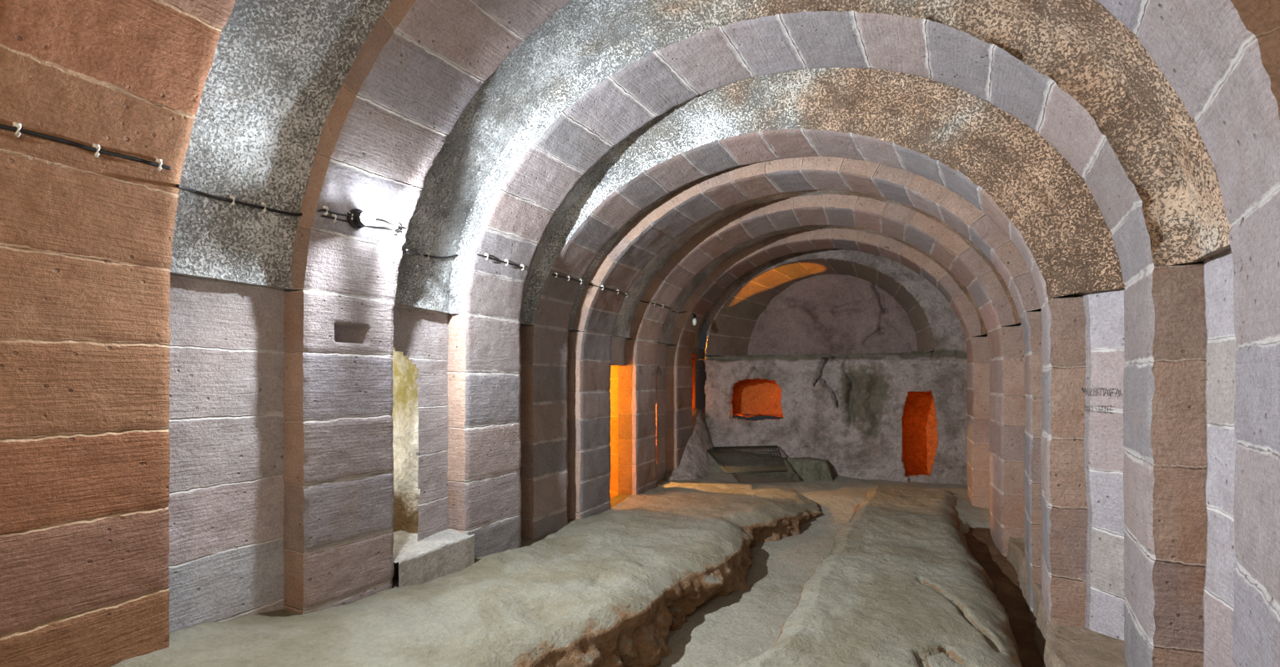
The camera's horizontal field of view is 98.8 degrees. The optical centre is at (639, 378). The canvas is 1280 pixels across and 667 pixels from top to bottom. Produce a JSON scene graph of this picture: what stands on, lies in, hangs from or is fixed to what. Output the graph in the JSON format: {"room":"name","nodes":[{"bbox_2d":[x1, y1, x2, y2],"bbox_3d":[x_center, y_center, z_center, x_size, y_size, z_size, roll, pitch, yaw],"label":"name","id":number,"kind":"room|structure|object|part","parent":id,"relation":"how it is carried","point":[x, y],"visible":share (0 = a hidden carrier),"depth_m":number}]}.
{"room":"underground stone vault","nodes":[
{"label":"underground stone vault","id":0,"kind":"room"},
{"bbox_2d":[168,271,706,632],"bbox_3d":[-1.419,0.584,2.700,0.119,1.953,11.400,0,0,25],"label":"wall","id":1,"kind":"structure","parent":0,"point":[227,345],"depth_m":2.24},
{"bbox_2d":[391,346,420,533],"bbox_3d":[-1.827,0.357,3.131,1.056,1.199,0.609,0,0,26],"label":"window","id":2,"kind":"structure","parent":1,"relation":"in","point":[405,412],"depth_m":3.21},
{"bbox_2d":[609,364,618,498],"bbox_3d":[-0.835,0.534,5.390,1.274,1.346,0.625,0,0,26],"label":"door","id":3,"kind":"structure","parent":1,"relation":"in","point":[614,373],"depth_m":5.45},
{"bbox_2d":[655,375,657,461],"bbox_3d":[-0.244,0.458,6.099,0.822,0.993,0.294,0,0,26],"label":"door","id":4,"kind":"structure","parent":1,"relation":"in","point":[656,375],"depth_m":6.04},
{"bbox_2d":[691,353,695,411],"bbox_3d":[0.344,0.187,7.120,0.664,1.012,0.340,0,0,26],"label":"door","id":5,"kind":"structure","parent":1,"relation":"in","point":[693,366],"depth_m":7.13},
{"bbox_2d":[4,0,1231,348],"bbox_3d":[-0.082,-1.059,1.652,3.489,1.362,10.697,0,0,26],"label":"ceiling","id":6,"kind":"structure","parent":0,"point":[278,69],"depth_m":2.34},
{"bbox_2d":[175,184,302,215],"bbox_3d":[-1.555,-0.676,2.109,0.116,0.064,0.508,0,0,14],"label":"cable","id":7,"kind":"object","parent":6,"relation":"attached to","point":[232,200],"visible":1,"depth_m":2.12},
{"bbox_2d":[406,249,458,259],"bbox_3d":[-1.129,-0.671,2.934,0.092,0.112,0.551,0,0,9],"label":"cable","id":8,"kind":"object","parent":6,"relation":"attached to","point":[429,256],"visible":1,"depth_m":2.97},
{"bbox_2d":[656,472,990,666],"bbox_3d":[-0.014,1.305,1.677,3.750,0.383,10.800,0,0,26],"label":"floor","id":9,"kind":"structure","parent":0,"point":[731,630],"depth_m":3.79},
{"bbox_2d":[0,0,235,666],"bbox_3d":[-0.406,-0.133,1.046,3.381,3.386,0.479,0,0,26],"label":"stone arch","id":10,"kind":"object","parent":9,"relation":"on","point":[85,367],"visible":0.98,"depth_m":1.68},
{"bbox_2d":[0,121,170,170],"bbox_3d":[-1.658,-0.695,1.653,0.028,0.051,0.404,0,0,27],"label":"cable","id":11,"kind":"object","parent":10,"relation":"attached to","point":[95,148],"visible":1,"depth_m":1.64},
{"bbox_2d":[110,478,821,666],"bbox_3d":[-0.324,1.182,3.050,1.836,0.636,6.695,0,0,26],"label":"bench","id":12,"kind":"object","parent":9,"relation":"on","point":[609,588],"visible":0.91,"depth_m":2.65},
{"bbox_2d":[392,529,474,588],"bbox_3d":[-1.271,1.046,3.026,0.462,0.307,0.532,0,0,26],"label":"stone ledge","id":13,"kind":"object","parent":12,"relation":"on","point":[443,553],"visible":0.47,"depth_m":2.95},
{"bbox_2d":[662,408,714,481],"bbox_3d":[0.899,0.836,6.374,0.990,0.890,1.440,0,0,26],"label":"rock mound","id":14,"kind":"object","parent":9,"relation":"on","point":[695,463],"visible":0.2,"depth_m":6.58},
{"bbox_2d":[707,450,836,481],"bbox_3d":[1.492,1.059,6.418,1.685,0.326,0.840,0,0,26],"label":"rock shelf","id":15,"kind":"object","parent":9,"relation":"on","point":[803,468],"visible":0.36,"depth_m":6.30},
{"bbox_2d":[707,445,787,473],"bbox_3d":[1.259,0.896,6.349,0.813,0.182,1.310,0,0,-3],"label":"grate","id":16,"kind":"object","parent":15,"relation":"on","point":[747,448],"visible":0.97,"depth_m":6.21},
{"bbox_2d":[283,0,1279,666],"bbox_3d":[0.031,-0.134,1.855,3.447,3.388,0.430,0,0,26],"label":"stone arch","id":17,"kind":"object","parent":9,"relation":"on","point":[422,62],"visible":0.84,"depth_m":2.27},
{"bbox_2d":[316,205,402,229],"bbox_3d":[-1.237,-0.712,2.440,0.069,0.055,0.390,0,0,40],"label":"cable","id":18,"kind":"object","parent":17,"relation":"attached to","point":[325,208],"visible":0.78,"depth_m":2.38},
{"bbox_2d":[320,213,401,233],"bbox_3d":[-1.244,-0.691,2.448,0.044,0.053,0.384,0,0,38],"label":"cable","id":19,"kind":"object","parent":17,"relation":"attached to","point":[335,218],"visible":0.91,"depth_m":2.48},
{"bbox_2d":[346,208,375,229],"bbox_3d":[-1.214,-0.708,2.411,0.110,0.089,0.090,0,0,26],"label":"wall lamp","id":20,"kind":"object","parent":17,"relation":"attached to","point":[361,218],"visible":1,"depth_m":2.39},
{"bbox_3d":[-1.250,-0.708,2.429,0.030,0.089,0.090,0,0,26],"label":"mounting plate","id":21,"kind":"part","parent":20,"relation":"part of"},
{"bbox_3d":[-1.192,-0.699,2.400,0.060,0.060,0.060,0,0,26],"label":"glass globe","id":22,"kind":"part","parent":20,"relation":"part of"},
{"bbox_2d":[520,96,1088,627],"bbox_3d":[0.694,-0.037,3.406,3.445,3.194,0.528,0,0,26],"label":"stone arch","id":23,"kind":"object","parent":9,"relation":"on","point":[916,143],"visible":0.78,"depth_m":3.04},
{"bbox_2d":[552,272,582,284],"bbox_3d":[-0.561,-0.733,4.033,0.101,0.047,0.408,0,0,26],"label":"cable","id":24,"kind":"object","parent":23,"relation":"attached to","point":[555,273],"visible":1,"depth_m":4.02},
{"bbox_2d":[567,155,1042,617],"bbox_3d":[0.996,-0.028,3.966,3.442,3.176,0.499,0,0,26],"label":"stone arch","id":25,"kind":"object","parent":9,"relation":"on","point":[589,468],"visible":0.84,"depth_m":3.98},
{"bbox_2d":[588,283,627,297],"bbox_3d":[-0.254,-0.726,4.553,0.130,0.057,0.468,0,0,26],"label":"cable","id":26,"kind":"object","parent":25,"relation":"attached to","point":[602,286],"visible":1,"depth_m":4.46},
{"bbox_2d":[617,194,1025,556],"bbox_3d":[1.500,-0.038,5.067,3.409,3.196,0.930,0,0,26],"label":"stone arch","id":27,"kind":"object","parent":9,"relation":"on","point":[637,378],"visible":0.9,"depth_m":4.61},
{"bbox_2d":[640,301,670,308],"bbox_3d":[0.205,-0.725,5.443,0.129,0.052,0.482,0,0,40],"label":"cable","id":28,"kind":"object","parent":27,"relation":"attached to","point":[655,303],"visible":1,"depth_m":5.34},
{"bbox_2d":[441,0,1212,666],"bbox_3d":[0.474,-0.125,2.700,3.518,3.370,0.562,0,0,26],"label":"stone arch","id":29,"kind":"object","parent":9,"relation":"on","point":[1060,90],"visible":0.91,"depth_m":2.28},
{"bbox_2d":[476,253,524,271],"bbox_3d":[-0.843,-0.707,3.322,0.055,0.049,0.391,0,0,36],"label":"cable","id":30,"kind":"object","parent":29,"relation":"attached to","point":[486,254],"visible":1,"depth_m":3.34},
{"bbox_2d":[665,228,990,508],"bbox_3d":[1.846,-0.039,5.899,3.333,3.198,0.532,0,0,26],"label":"stone arch","id":31,"kind":"object","parent":9,"relation":"on","point":[679,356],"visible":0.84,"depth_m":5.65},
{"bbox_2d":[692,314,697,326],"bbox_3d":[0.635,-0.674,6.372,0.052,0.130,0.052,0,0,26],"label":"light bulb","id":32,"kind":"object","parent":31,"relation":"hanging from","point":[694,321],"visible":1,"depth_m":6.36},
{"bbox_3d":[0.635,-0.654,6.372,0.052,0.090,0.052,0,0,26],"label":"glass","id":33,"kind":"part","parent":32,"relation":"part of"},
{"bbox_2d":[737,485,1023,666],"bbox_3d":[1.245,1.255,3.065,1.580,0.550,6.040,0,0,26],"label":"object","id":34,"kind":"structure","parent":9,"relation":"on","point":[900,584],"depth_m":2.67},
{"bbox_2d":[962,527,1044,666],"bbox_3d":[2.022,1.299,2.935,0.450,0.222,5.850,0,0,26],"label":"trench","id":35,"kind":"object","parent":9,"relation":"on","point":[1002,574],"visible":0.26,"depth_m":3.46},
{"bbox_2d":[1007,536,1128,666],"bbox_3d":[2.375,1.324,3.096,0.557,0.413,4.950,0,0,26],"label":"stone ledge","id":36,"kind":"object","parent":9,"relation":"on","point":[1058,645],"visible":0.17,"depth_m":2.42},
{"bbox_2d":[703,248,967,484],"bbox_3d":[2.356,-0.060,6.727,3.077,3.060,0.868,0,0,26],"label":"wall","id":37,"kind":"structure","parent":0,"point":[845,410],"depth_m":6.28},
{"bbox_2d":[731,378,783,418],"bbox_3d":[1.587,0.165,7.128,1.099,0.677,0.398,0,0,26],"label":"window","id":38,"kind":"structure","parent":37,"relation":"in","point":[757,397],"depth_m":7.32},
{"bbox_2d":[706,258,933,356],"bbox_3d":[2.196,-0.858,6.875,2.596,1.115,0.780,0,0,26],"label":"arch","id":39,"kind":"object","parent":37,"relation":"attached to","point":[731,330],"depth_m":7.04},
{"bbox_2d":[901,390,938,476],"bbox_3d":[3.316,0.630,6.339,0.744,1.354,0.503,0,0,26],"label":"door","id":40,"kind":"structure","parent":37,"relation":"in","point":[920,438],"depth_m":6.58},
{"bbox_2d":[747,274,925,355],"bbox_3d":[2.474,-0.821,7.204,2.278,1.251,0.169,0,0,26],"label":"wall","id":41,"kind":"structure","parent":0,"point":[826,313],"depth_m":7.12},
{"bbox_2d":[984,249,1239,666],"bbox_3d":[1.537,0.584,1.253,0.250,1.953,11.401,0,0,25],"label":"wall","id":42,"kind":"structure","parent":0,"point":[1104,449],"depth_m":2.37}
]}

